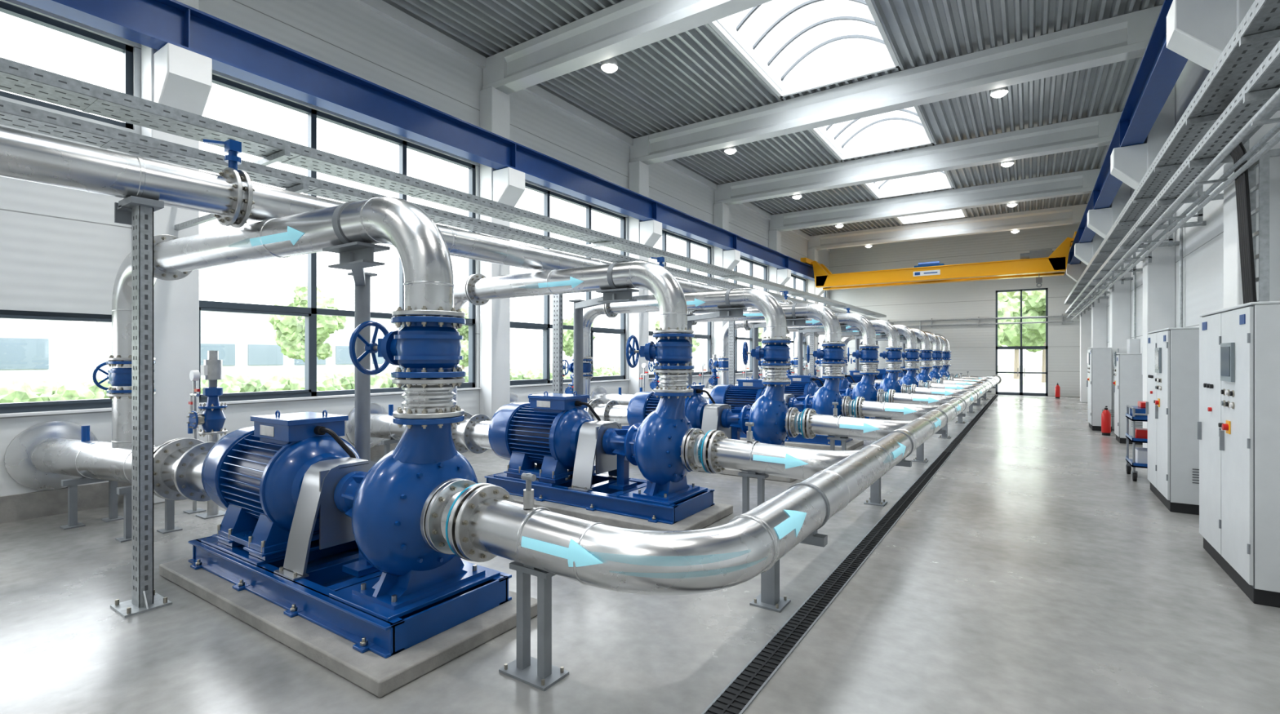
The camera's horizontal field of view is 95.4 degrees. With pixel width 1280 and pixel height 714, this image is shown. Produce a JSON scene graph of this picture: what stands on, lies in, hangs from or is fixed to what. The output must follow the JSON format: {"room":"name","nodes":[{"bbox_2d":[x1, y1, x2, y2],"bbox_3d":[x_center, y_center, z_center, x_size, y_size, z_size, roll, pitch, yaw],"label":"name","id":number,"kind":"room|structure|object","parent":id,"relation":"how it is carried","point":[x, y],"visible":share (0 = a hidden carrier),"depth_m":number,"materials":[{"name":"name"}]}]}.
{"room":"mechanical room","nodes":[
{"label":"mechanical room","id":0,"kind":"room"},
{"bbox_2d":[0,0,829,497],"bbox_3d":[0.385,-2.130,16.951,0.220,7.760,35.400,0,0,34],"label":"wall","id":1,"kind":"structure","parent":0,"point":[63,250],"depth_m":8.77,"materials":[{"name":"white paint"}]},
{"bbox_2d":[0,310,111,417],"bbox_3d":[-7.423,0.065,5.180,0.220,1.130,4.650,0,0,34],"label":"window","id":2,"kind":"structure","parent":1,"relation":"in","point":[33,406],"depth_m":6.48,"materials":[{"name":"grey metal"}]},
{"bbox_2d":[0,0,133,128],"bbox_3d":[-7.469,-3.260,5.210,0.110,1.020,4.550,0,0,34],"label":"window","id":3,"kind":"structure","parent":1,"relation":"in","point":[126,50],"depth_m":6.68,"materials":[{"name":"grey metal"}]},
{"bbox_2d":[0,443,397,524],"bbox_3d":[0.489,1.610,16.881,0.030,0.280,35.000,0,0,34],"label":"baseboard","id":4,"kind":"structure","parent":1,"relation":"attached to","point":[15,508],"depth_m":6.44,"materials":[{"name":"concrete"}]},
{"bbox_2d":[199,74,480,405],"bbox_3d":[-4.530,-1.570,9.501,0.220,4.400,4.750,0,0,34],"label":"window","id":5,"kind":"structure","parent":1,"relation":"in","point":[310,313],"depth_m":8.86,"materials":[{"name":"grey metal"}]},
{"bbox_2d":[199,0,831,261],"bbox_3d":[0.518,-5.178,16.862,0.100,1.455,35.000,0,0,34],"label":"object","id":6,"kind":"structure","parent":1,"relation":"attached to","point":[381,7],"depth_m":11.38,"materials":[{"name":"paint"}]},
{"bbox_2d":[510,182,629,387],"bbox_3d":[-1.649,-1.570,13.806,0.220,4.400,4.610,0,0,34],"label":"window","id":7,"kind":"structure","parent":1,"relation":"in","point":[546,326],"depth_m":13.26,"materials":[{"name":"grey metal"}]},
{"bbox_2d":[648,230,712,379],"bbox_3d":[1.186,-1.570,18.039,0.220,4.400,4.580,0,0,34],"label":"window","id":8,"kind":"structure","parent":1,"relation":"in","point":[708,336],"depth_m":19.14,"materials":[{"name":"grey metal"}]},
{"bbox_2d":[733,257,766,374],"bbox_3d":[4.012,-1.570,22.261,0.220,4.400,4.580,0,0,34],"label":"window","id":9,"kind":"structure","parent":1,"relation":"in","point":[751,263],"depth_m":22.85,"materials":[{"name":"grey"}]},
{"bbox_2d":[782,274,806,371],"bbox_3d":[6.838,-1.570,26.482,0.220,4.400,4.580,0,0,34],"label":"window","id":10,"kind":"structure","parent":1,"relation":"in","point":[795,277],"depth_m":27.83,"materials":[{"name":"grey"}]},
{"bbox_2d":[817,290,826,369],"bbox_3d":[9.182,-1.570,29.985,0.220,4.400,2.850,0,0,34],"label":"window","id":11,"kind":"structure","parent":1,"relation":"in","point":[824,292],"depth_m":31.09,"materials":[{"name":"grey"}]},
{"bbox_2d":[0,394,1279,713],"bbox_3d":[5.047,1.850,13.830,11.500,0.200,35.500,0,0,34],"label":"floor","id":12,"kind":"structure","parent":0,"point":[1032,573],"depth_m":3.84,"materials":[{"name":"concrete"}]},
{"bbox_2d":[141,0,212,504],"bbox_3d":[-5.617,-1.750,7.069,0.800,7.000,0.480,0,0,34],"label":"wall column","id":13,"kind":"structure","parent":12,"relation":"on","point":[174,76],"depth_m":7.01,"materials":[{"name":"paint"}]},
{"bbox_2d":[183,370,205,514],"bbox_3d":[-5.046,0.950,6.591,0.240,1.600,0.160,0,0,34],"label":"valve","id":14,"kind":"object","parent":12,"relation":"on","point":[194,375],"visible":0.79,"depth_m":6.57,"materials":[{"name":"metal"}]},
{"bbox_2d":[186,351,227,519],"bbox_3d":[-4.743,0.840,6.397,0.260,1.820,0.346,0,0,34],"label":"control valve","id":15,"kind":"object","parent":12,"relation":"on","point":[212,419],"visible":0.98,"depth_m":6.37,"materials":[{"name":"metal"}]},
{"bbox_2d":[4,196,537,697],"bbox_3d":[-3.602,0.294,5.203,6.314,2.912,1.538,0,0,30],"label":"pump","id":16,"kind":"object","parent":12,"relation":"on","point":[318,547],"visible":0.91,"depth_m":4.00,"materials":[{"name":"metal"}]},
{"bbox_2d":[0,125,860,617],"bbox_3d":[3.179,0.030,14.659,1.075,3.440,33.700,0,0,34],"label":"pipe","id":17,"kind":"object","parent":12,"relation":"on","point":[146,186],"visible":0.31,"depth_m":4.08,"materials":[{"name":"silver metal"}]},
{"bbox_2d":[480,86,524,420],"bbox_3d":[-2.696,-1.750,11.432,0.800,7.000,0.480,0,0,34],"label":"wall column","id":18,"kind":"structure","parent":12,"relation":"on","point":[506,185],"depth_m":11.36,"materials":[{"name":"paint"}]},
{"bbox_2d":[16,0,814,281],"bbox_3d":[0.991,-3.902,16.545,0.300,0.575,34.800,0,0,34],"label":"rail","id":19,"kind":"object","parent":18,"relation":"attached to","point":[234,51],"visible":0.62,"depth_m":8.68,"materials":[{"name":"blue metal"}]},
{"bbox_2d":[800,231,1077,290],"bbox_3d":[12.141,-3.545,24.364,10.090,1.770,2.800,0,0,34],"label":"crane","id":20,"kind":"object","parent":19,"relation":"on","point":[1048,262],"visible":0.88,"depth_m":23.41,"materials":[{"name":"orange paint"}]},
{"bbox_2d":[564,353,573,394],"bbox_3d":[-1.316,0.840,11.516,0.260,1.820,0.346,0,0,34],"label":"control valve","id":21,"kind":"object","parent":12,"relation":"on","point":[569,390],"visible":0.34,"depth_m":11.43,"materials":[{"name":"metal"}]},
{"bbox_2d":[344,260,862,531],"bbox_3d":[-1.094,0.308,7.468,7.864,2.884,1.565,0,0,34],"label":"pump","id":22,"kind":"object","parent":12,"relation":"on","point":[553,437],"visible":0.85,"depth_m":6.49,"materials":[{"name":"metal"}]},
{"bbox_2d":[639,363,648,391],"bbox_3d":[0.094,0.950,14.270,0.240,1.600,0.160,0,0,34],"label":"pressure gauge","id":23,"kind":"object","parent":12,"relation":"on","point":[643,365],"visible":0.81,"depth_m":14.25,"materials":[{"name":"metal"}]},
{"bbox_2d":[628,160,662,394],"bbox_3d":[0.147,-1.750,15.678,0.800,7.000,0.480,0,0,34],"label":"wall column","id":24,"kind":"structure","parent":12,"relation":"on","point":[648,233],"depth_m":15.60,"materials":[{"name":"paint"}]},
{"bbox_2d":[0,57,893,324],"bbox_3d":[1.873,-1.815,15.534,3.070,0.541,34.100,0,0,34],"label":"cable tray","id":25,"kind":"object","parent":24,"relation":"attached to","point":[16,77],"visible":0.88,"depth_m":5.53,"materials":[{"name":"grey metal"}]},
{"bbox_2d":[649,359,659,391],"bbox_3d":[0.397,0.840,14.075,0.260,1.820,0.346,0,0,34],"label":"control valve","id":26,"kind":"object","parent":12,"relation":"on","point":[654,384],"visible":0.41,"depth_m":14.01,"materials":[{"name":"metal"}]},
{"bbox_2d":[698,362,706,388],"bbox_3d":[1.807,0.950,16.829,0.240,1.600,0.160,0,0,34],"label":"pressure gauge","id":27,"kind":"object","parent":12,"relation":"on","point":[702,364],"visible":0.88,"depth_m":16.81,"materials":[{"name":"metal"}]},
{"bbox_2d":[420,374,1001,691],"bbox_3d":[7.867,1.200,15.418,1.938,1.100,30.104,0,0,34],"label":"pipe","id":28,"kind":"object","parent":12,"relation":"on","point":[468,520],"visible":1,"depth_m":3.19,"materials":[{"name":"metal"}]},
{"bbox_2d":[510,288,915,482],"bbox_3d":[0.620,0.308,10.027,7.864,2.884,1.565,0,0,34],"label":"pump","id":29,"kind":"object","parent":12,"relation":"on","point":[771,417],"visible":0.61,"depth_m":8.92,"materials":[{"name":"metal"}]},
{"bbox_2d":[708,354,719,388],"bbox_3d":[2.110,0.840,16.634,0.260,1.820,0.346,0,0,34],"label":"control valve","id":30,"kind":"object","parent":12,"relation":"on","point":[713,380],"visible":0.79,"depth_m":16.59,"materials":[{"name":"metal"}]},
{"bbox_2d":[713,202,740,384],"bbox_3d":[2.973,-1.750,19.900,0.800,7.000,0.480,0,0,34],"label":"wall column","id":31,"kind":"structure","parent":12,"relation":"on","point":[730,259],"depth_m":19.81,"materials":[{"name":"paint"}]},
{"bbox_2d":[742,362,749,378],"bbox_3d":[3.521,0.950,19.388,0.240,1.600,0.160,0,0,34],"label":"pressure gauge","id":32,"kind":"object","parent":12,"relation":"on","point":[745,370],"visible":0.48,"depth_m":19.37,"materials":[{"name":"metal"}]},
{"bbox_2d":[590,302,942,450],"bbox_3d":[2.333,0.308,12.587,7.864,2.884,1.565,0,0,34],"label":"pump","id":33,"kind":"object","parent":12,"relation":"on","point":[748,390],"visible":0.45,"depth_m":11.37,"materials":[{"name":"metal"}]},
{"bbox_2d":[768,229,791,301],"bbox_3d":[5.798,-1.750,24.121,0.800,7.000,0.480,0,0,34],"label":"wall column","id":34,"kind":"structure","parent":12,"relation":"on","point":[781,277],"depth_m":24.01,"materials":[{"name":"paint"}]},
{"bbox_2d":[786,355,791,378],"bbox_3d":[5.537,0.840,21.753,0.260,1.820,0.346,0,0,34],"label":"control valve","id":35,"kind":"object","parent":12,"relation":"on","point":[788,371],"visible":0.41,"depth_m":21.71,"materials":[{"name":"metal"}]},
{"bbox_2d":[803,360,808,375],"bbox_3d":[6.947,0.950,24.507,0.240,1.600,0.160,0,0,34],"label":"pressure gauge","id":36,"kind":"object","parent":12,"relation":"on","point":[804,362],"visible":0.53,"depth_m":24.48,"materials":[{"name":"metal"}]},
{"bbox_2d":[814,357,817,375],"bbox_3d":[7.251,0.840,24.313,0.260,1.820,0.346,0,0,34],"label":"control valve","id":37,"kind":"object","parent":12,"relation":"on","point":[815,371],"visible":0.27,"depth_m":24.27,"materials":[{"name":"metal"}]},
{"bbox_2d":[807,248,825,376],"bbox_3d":[8.624,-1.750,28.343,0.800,7.000,0.480,0,0,34],"label":"wall column","id":38,"kind":"structure","parent":12,"relation":"on","point":[812,254],"depth_m":28.29,"materials":[{"name":"paint"}]},
{"bbox_2d":[701,312,958,421],"bbox_3d":[4.047,0.308,15.146,7.864,2.884,1.565,0,0,34],"label":"pump","id":39,"kind":"object","parent":12,"relation":"on","point":[801,384],"visible":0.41,"depth_m":14.02,"materials":[{"name":"metal"}]},
{"bbox_2d":[705,319,970,421],"bbox_3d":[5.760,0.308,17.706,7.864,2.884,1.565,0,0,34],"label":"pump","id":40,"kind":"object","parent":12,"relation":"on","point":[893,354],"visible":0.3,"depth_m":16.43,"materials":[{"name":"metal"}]},
{"bbox_2d":[701,395,999,713],"bbox_3d":[7.695,1.745,13.742,0.164,0.010,31.000,0,0,34],"label":"floor drain grate","id":41,"kind":"object","parent":12,"relation":"on","point":[744,689],"visible":1,"depth_m":3.99,"materials":[{"name":"grey metal"}]},
{"bbox_2d":[744,324,977,389],"bbox_3d":[7.473,0.308,20.265,7.864,2.884,1.565,0,0,34],"label":"pump","id":42,"kind":"object","parent":12,"relation":"on","point":[912,355],"visible":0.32,"depth_m":19.04,"materials":[{"name":"metal"}]},
{"bbox_2d":[814,328,983,385],"bbox_3d":[9.187,0.308,22.825,7.864,2.884,1.565,0,0,34],"label":"pump","id":43,"kind":"object","parent":12,"relation":"on","point":[926,355],"visible":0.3,"depth_m":21.56,"materials":[{"name":"metal"}]},
{"bbox_2d":[817,331,989,382],"bbox_3d":[10.900,0.308,25.384,7.864,2.884,1.565,0,0,34],"label":"pump","id":44,"kind":"object","parent":12,"relation":"on","point":[937,352],"visible":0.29,"depth_m":24.10,"materials":[{"name":"metal"}]},
{"bbox_2d":[818,333,992,378],"bbox_3d":[12.614,0.308,27.944,7.864,2.884,1.565,0,0,34],"label":"pump","id":45,"kind":"object","parent":12,"relation":"on","point":[946,355],"visible":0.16,"depth_m":26.65,"materials":[{"name":"metal"}]},
{"bbox_2d":[1055,382,1060,398],"bbox_3d":[17.623,1.420,24.559,0.190,0.660,0.184,0,0,-13],"label":"fire extinguisher","id":46,"kind":"object","parent":12,"relation":"on","point":[1057,387],"visible":1,"depth_m":24.48,"materials":[{"name":"red paint"}]},
{"bbox_2d":[1066,241,1091,402],"bbox_3d":[17.101,-1.750,22.668,0.800,7.000,0.480,0,0,34],"label":"wall column","id":47,"kind":"structure","parent":12,"relation":"on","point":[1074,272],"depth_m":22.39,"materials":[{"name":"paint"}]},
{"bbox_2d":[1074,232,1106,347],"bbox_3d":[14.275,-1.750,18.447,0.800,7.000,0.480,0,0,34],"label":"wall column","id":48,"kind":"structure","parent":12,"relation":"on","point":[1085,251],"depth_m":18.18,"materials":[{"name":"paint"}]},
{"bbox_2d":[1086,347,1114,431],"bbox_3d":[11.197,0.765,14.164,0.490,1.970,1.013,0,0,34],"label":"tall cabinet","id":49,"kind":"object","parent":12,"relation":"on","point":[1099,382],"visible":0.94,"depth_m":13.79,"materials":[{"name":"grey metal"}]},
{"bbox_2d":[1101,406,1111,435],"bbox_3d":[10.423,1.420,13.013,0.190,0.660,0.184,0,0,-13],"label":"fire extinguisher","id":50,"kind":"object","parent":12,"relation":"on","point":[1105,415],"visible":1,"depth_m":12.94,"materials":[{"name":"red paint"}]},
{"bbox_2d":[1087,144,1131,430],"bbox_3d":[11.449,-1.750,14.226,0.800,7.000,0.480,0,0,34],"label":"wall column","id":51,"kind":"structure","parent":12,"relation":"on","point":[1100,221],"depth_m":13.95,"materials":[{"name":"paint"}]},
{"bbox_2d":[1112,348,1142,444],"bbox_3d":[10.066,0.790,11.972,0.490,1.920,0.713,0,0,34],"label":"tall cabinet","id":52,"kind":"object","parent":12,"relation":"on","point":[1128,376],"visible":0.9,"depth_m":11.74,"materials":[{"name":"grey metal"}]},
{"bbox_2d":[1125,401,1147,481],"bbox_3d":[7.284,1.200,8.329,0.440,1.100,0.773,0,0,34],"label":"tool cart","id":53,"kind":"object","parent":12,"relation":"on","point":[1140,455],"visible":0.4,"depth_m":8.21,"materials":[{"name":"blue metal"}]},
{"bbox_2d":[1110,44,1175,448],"bbox_3d":[8.623,-1.750,10.004,0.800,7.000,0.480,0,0,34],"label":"wall column","id":54,"kind":"structure","parent":12,"relation":"on","point":[1129,164],"depth_m":9.74,"materials":[{"name":"paint"}]},
{"bbox_2d":[1065,0,1187,275],"bbox_3d":[9.160,-3.902,11.076,0.300,0.575,34.800,0,0,34],"label":"rail","id":55,"kind":"object","parent":54,"relation":"attached to","point":[1160,68],"visible":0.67,"depth_m":8.80,"materials":[{"name":"blue metal"}]},
{"bbox_2d":[1146,327,1199,515],"bbox_3d":[6.569,0.710,6.991,0.620,2.080,1.383,0,0,34],"label":"tall cabinet","id":56,"kind":"object","parent":12,"relation":"on","point":[1172,405],"visible":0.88,"depth_m":6.54,"materials":[{"name":"grey metal"}]},
{"bbox_2d":[1166,0,1279,308],"bbox_3d":[5.780,-1.750,5.758,0.800,7.000,0.480,0,0,34],"label":"wall column","id":57,"kind":"structure","parent":12,"relation":"on","point":[1198,31],"depth_m":5.63,"materials":[{"name":"paint"}]},
{"bbox_2d":[1196,301,1279,608],"bbox_3d":[4.978,0.680,4.578,0.660,2.140,1.503,0,0,34],"label":"tall cabinet","id":58,"kind":"object","parent":12,"relation":"on","point":[1238,425],"visible":1,"depth_m":4.29,"materials":[{"name":"grey metal"}]},
{"bbox_2d":[1217,117,1269,303],"bbox_3d":[5.299,-1.306,5.162,0.256,1.823,0.591,0,0,34],"label":"cable tray","id":59,"kind":"object","parent":58,"relation":"on","point":[1246,186],"visible":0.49,"depth_m":4.95,"materials":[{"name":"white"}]},
{"bbox_2d":[382,0,1164,235],"bbox_3d":[5.047,-6.060,13.830,11.400,0.300,35.400,0,0,34],"label":"ceiling","id":60,"kind":"structure","parent":0,"point":[691,76],"depth_m":12.72,"materials":[{"name":"metal"}]},
{"bbox_2d":[600,56,617,72],"bbox_3d":[-0.551,-5.515,10.502,0.310,0.730,0.310,0,0,34],"label":"lamp","id":61,"kind":"object","parent":60,"relation":"hanging from","point":[609,65],"visible":0.61,"depth_m":10.41,"materials":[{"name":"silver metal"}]},
{"bbox_2d":[482,0,772,94],"bbox_3d":[1.542,-5.565,8.595,10.980,0.670,0.340,0,0,34],"label":"roof beam","id":62,"kind":"structure","parent":60,"relation":"attached to","point":[624,26],"depth_m":9.99,"materials":[{"name":"metal"}]},
{"bbox_2d":[724,146,736,154],"bbox_3d":[2.292,-5.515,14.748,0.310,0.730,0.310,0,0,34],"label":"lamp","id":63,"kind":"object","parent":60,"relation":"hanging from","point":[730,150],"visible":0.41,"depth_m":14.65,"materials":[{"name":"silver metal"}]},
{"bbox_2d":[791,193,801,199],"bbox_3d":[5.117,-5.515,18.969,0.310,0.730,0.310,0,0,34],"label":"lamp","id":64,"kind":"object","parent":60,"relation":"hanging from","point":[797,196],"visible":0.5,"depth_m":18.88,"materials":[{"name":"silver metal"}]},
{"bbox_2d":[707,0,900,97],"bbox_3d":[3.060,-6.355,10.773,2.540,0.930,4.210,0,0,34],"label":"skylight","id":65,"kind":"object","parent":60,"relation":"attached to","point":[885,60],"visible":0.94,"depth_m":12.05,"materials":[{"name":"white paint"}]},
{"bbox_2d":[835,223,843,227],"bbox_3d":[7.944,-5.515,23.191,0.310,0.730,0.310,0,0,34],"label":"lamp","id":66,"kind":"object","parent":60,"relation":"hanging from","point":[836,225],"visible":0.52,"depth_m":23.09,"materials":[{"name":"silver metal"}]},
{"bbox_2d":[809,57,934,160],"bbox_3d":[5.895,-6.355,15.007,2.540,0.930,4.180,0,0,34],"label":"skylight","id":67,"kind":"object","parent":60,"relation":"attached to","point":[924,137],"visible":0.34,"depth_m":16.52,"materials":[{"name":"white glass"}]},
{"bbox_2d":[630,4,1162,164],"bbox_3d":[4.385,-5.565,12.841,10.980,0.670,0.340,0,0,34],"label":"roof beam","id":68,"kind":"structure","parent":60,"relation":"attached to","point":[1125,37],"depth_m":11.81,"materials":[{"name":"metal"}]},
{"bbox_2d":[862,130,954,199],"bbox_3d":[8.721,-6.355,19.229,2.540,0.930,4.180,0,0,34],"label":"skylight","id":69,"kind":"object","parent":60,"relation":"attached to","point":[944,183],"visible":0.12,"depth_m":20.79,"materials":[{"name":"white glass"}]},
{"bbox_2d":[714,111,1122,205],"bbox_3d":[7.211,-5.565,17.063,10.980,0.670,0.340,0,0,34],"label":"roof beam","id":70,"kind":"structure","parent":60,"relation":"attached to","point":[1099,131],"depth_m":16.27,"materials":[{"name":"metal"}]},
{"bbox_2d":[895,174,967,224],"bbox_3d":[11.547,-6.355,23.450,2.540,0.930,4.180,0,0,34],"label":"skylight","id":71,"kind":"object","parent":60,"relation":"attached to","point":[955,214],"visible":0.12,"depth_m":25.00,"materials":[{"name":"white glass"}]},
{"bbox_2d":[769,168,1101,231],"bbox_3d":[10.037,-5.565,21.284,10.980,0.670,0.340,0,0,34],"label":"roof beam","id":72,"kind":"structure","parent":60,"relation":"attached to","point":[1082,182],"depth_m":20.63,"materials":[{"name":"metal"}]},
{"bbox_2d":[808,204,1087,250],"bbox_3d":[12.863,-5.565,25.505,10.980,0.670,0.340,0,0,34],"label":"roof beam","id":73,"kind":"structure","parent":60,"relation":"attached to","point":[1069,215],"depth_m":24.96,"materials":[{"name":"metal"}]},
{"bbox_2d":[990,86,1008,97],"bbox_3d":[7.111,-5.515,11.521,0.310,0.730,0.310,0,0,34],"label":"lamp","id":74,"kind":"object","parent":60,"relation":"hanging from","point":[1002,91],"visible":0.48,"depth_m":11.44,"materials":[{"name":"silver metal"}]},
{"bbox_2d":[1000,160,1013,167],"bbox_3d":[9.937,-5.515,15.743,0.310,0.730,0.310,0,0,34],"label":"lamp","id":75,"kind":"object","parent":60,"relation":"hanging from","point":[1008,163],"visible":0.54,"depth_m":15.66,"materials":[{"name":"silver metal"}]},
{"bbox_2d":[1006,202,1017,207],"bbox_3d":[12.763,-5.515,19.964,0.310,0.730,0.310,0,0,34],"label":"lamp","id":76,"kind":"object","parent":60,"relation":"hanging from","point":[1010,205],"visible":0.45,"depth_m":19.89,"materials":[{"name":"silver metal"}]},
{"bbox_2d":[1010,229,1019,233],"bbox_3d":[15.589,-5.515,24.186,0.310,0.730,0.310,0,0,34],"label":"lamp","id":77,"kind":"object","parent":60,"relation":"hanging from","point":[1011,231],"visible":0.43,"depth_m":24.11,"materials":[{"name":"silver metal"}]},
{"bbox_2d":[829,223,1079,397],"bbox_3d":[14.843,-2.130,28.464,11.400,7.760,0.220,0,0,34],"label":"wall","id":78,"kind":"structure","parent":0,"point":[972,348],"depth_m":27.86,"materials":[{"name":"white paint"}]},
{"bbox_2d":[886,314,1073,372],"bbox_3d":[14.744,-0.075,28.316,10.200,3.650,0.135,0,0,34],"label":"conduit","id":79,"kind":"object","parent":78,"relation":"attached to","point":[1062,316],"visible":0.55,"depth_m":27.34,"materials":[{"name":"silver metal"}]},
{"bbox_2d":[995,288,1048,395],"bbox_3d":[17.452,-0.675,26.645,2.000,4.850,0.180,0,0,34],"label":"door","id":80,"kind":"structure","parent":78,"relation":"in","point":[1020,348],"depth_m":26.61,"materials":[{"name":"grey metal"}]},
{"bbox_2d":[1106,59,1223,353],"bbox_3d":[9.708,-2.130,10.709,0.220,7.760,35.400,0,0,34],"label":"wall","id":81,"kind":"structure","parent":0,"point":[1202,246],"depth_m":8.45,"materials":[{"name":"white paint"}]},
{"bbox_2d":[1126,338,1142,374],"bbox_3d":[9.597,-0.025,10.904,0.179,0.750,5.200,0,0,34],"label":"box","id":82,"kind":"object","parent":81,"relation":"attached to","point":[1132,344],"visible":0.24,"depth_m":12.74,"materials":[{"name":"grey metal"}]},
{"bbox_2d":[1133,218,1182,338],"bbox_3d":[11.062,-0.770,12.992,0.069,2.840,15.400,0,0,34],"label":"conduit","id":83,"kind":"object","parent":81,"relation":"attached to","point":[1180,228],"visible":0.08,"depth_m":9.04,"materials":[{"name":"grey metal"}]},
{"bbox_2d":[1064,0,1279,320],"bbox_3d":[9.161,-1.975,10.775,0.758,0.850,34.300,0,0,34],"label":"cable tray","id":84,"kind":"object","parent":81,"relation":"attached to","point":[1242,89],"visible":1,"depth_m":5.47,"materials":[{"name":"grey metal"}]},
{"label":"outside","id":85,"kind":"structure","parent":0,"visible":0},
{"bbox_2d":[71,363,1045,387],"bbox_3d":[15.350,2.175,49.894,210.000,0.350,220.000,0,0,34],"label":"lawn","id":86,"kind":"structure","parent":85,"point":[1029,380],"depth_m":79.22,"materials":[{"name":"green plant"}]},
{"bbox_2d":[0,318,71,386],"bbox_3d":[-39.063,-0.375,22.540,14.400,4.750,22.400,0,0,34],"label":"warehouse building","id":87,"kind":"structure","parent":86,"relation":"on","point":[32,351],"depth_m":26.75,"materials":[{"name":"grey"}]},
{"bbox_2d":[96,311,468,385],"bbox_3d":[-28.191,-0.775,51.364,16.400,5.550,26.400,0,0,34],"label":"warehouse building","id":88,"kind":"structure","parent":86,"relation":"on","point":[246,344],"depth_m":40.30,"materials":[{"name":"grey"}]},
{"bbox_2d":[268,282,346,362],"bbox_3d":[-20.010,-1.259,35.041,4.055,6.518,3.724,0,0,-8],"label":"tree","id":89,"kind":"object","parent":86,"relation":"on","point":[290,332],"visible":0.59,"depth_m":34.15,"materials":[{"name":"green plant"}]},
{"bbox_2d":[0,366,620,403],"bbox_3d":[-15.694,1.550,26.876,3.564,1.676,56.789,0,0,34],"label":"hedge","id":90,"kind":"object","parent":86,"relation":"on","point":[15,391],"visible":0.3,"depth_m":25.02,"materials":[{"name":"green plant"}]},
{"bbox_2d":[457,306,468,369],"bbox_3d":[-12.299,-0.811,40.790,3.062,5.623,2.931,0,0,9],"label":"tree","id":91,"kind":"object","parent":86,"relation":"on","point":[464,331],"visible":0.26,"depth_m":40.06,"materials":[{"name":"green plant"}]},
{"bbox_2d":[563,312,595,357],"bbox_3d":[-5.212,-0.979,46.511,3.132,5.957,3.976,0,0,-21],"label":"tree","id":92,"kind":"object","parent":86,"relation":"on","point":[568,335],"visible":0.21,"depth_m":45.43,"materials":[{"name":"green plant"}]},
{"bbox_2d":[654,319,700,352],"bbox_3d":[3.481,-1.184,55.354,4.635,6.367,3.532,0,0,34],"label":"tree","id":93,"kind":"object","parent":86,"relation":"on","point":[695,343],"visible":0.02,"depth_m":54.30,"materials":[{"name":"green plant"}]},
{"bbox_2d":[758,328,763,360],"bbox_3d":[13.861,-2.036,65.146,3.700,8.072,5.149,0,0,8],"label":"tree","id":94,"kind":"object","parent":86,"relation":"on","point":[760,330],"visible":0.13,"depth_m":63.15,"materials":[{"name":"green plant"}]},
{"bbox_2d":[997,292,1026,346],"bbox_3d":[26.553,-2.028,44.727,5.259,8.055,5.155,0,0,34],"label":"tree","id":95,"kind":"object","parent":86,"relation":"on","point":[1007,307],"visible":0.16,"depth_m":42.87,"materials":[{"name":"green plant"}]},
{"bbox_2d":[1000,291,1024,378],"bbox_3d":[34.684,-2.966,53.992,7.199,9.931,4.978,0,0,2],"label":"tree","id":96,"kind":"object","parent":86,"relation":"on","point":[1011,339],"visible":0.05,"depth_m":53.19,"materials":[{"name":"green plant"}]},
{"bbox_2d":[1012,289,1045,382],"bbox_3d":[32.191,-2.508,45.417,5.828,9.017,5.618,0,0,34],"label":"tree","id":97,"kind":"object","parent":86,"relation":"on","point":[1033,334],"visible":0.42,"depth_m":45.51,"materials":[{"name":"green plant"}]},
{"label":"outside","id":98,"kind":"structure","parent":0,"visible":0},
{"bbox_2d":[997,386,1045,393],"bbox_3d":[14.484,1.980,32.422,36.000,0.040,170.000,0,0,34],"label":"road","id":99,"kind":"structure","parent":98,"point":[1009,389],"depth_m":34.94,"materials":[{"name":"concrete"}]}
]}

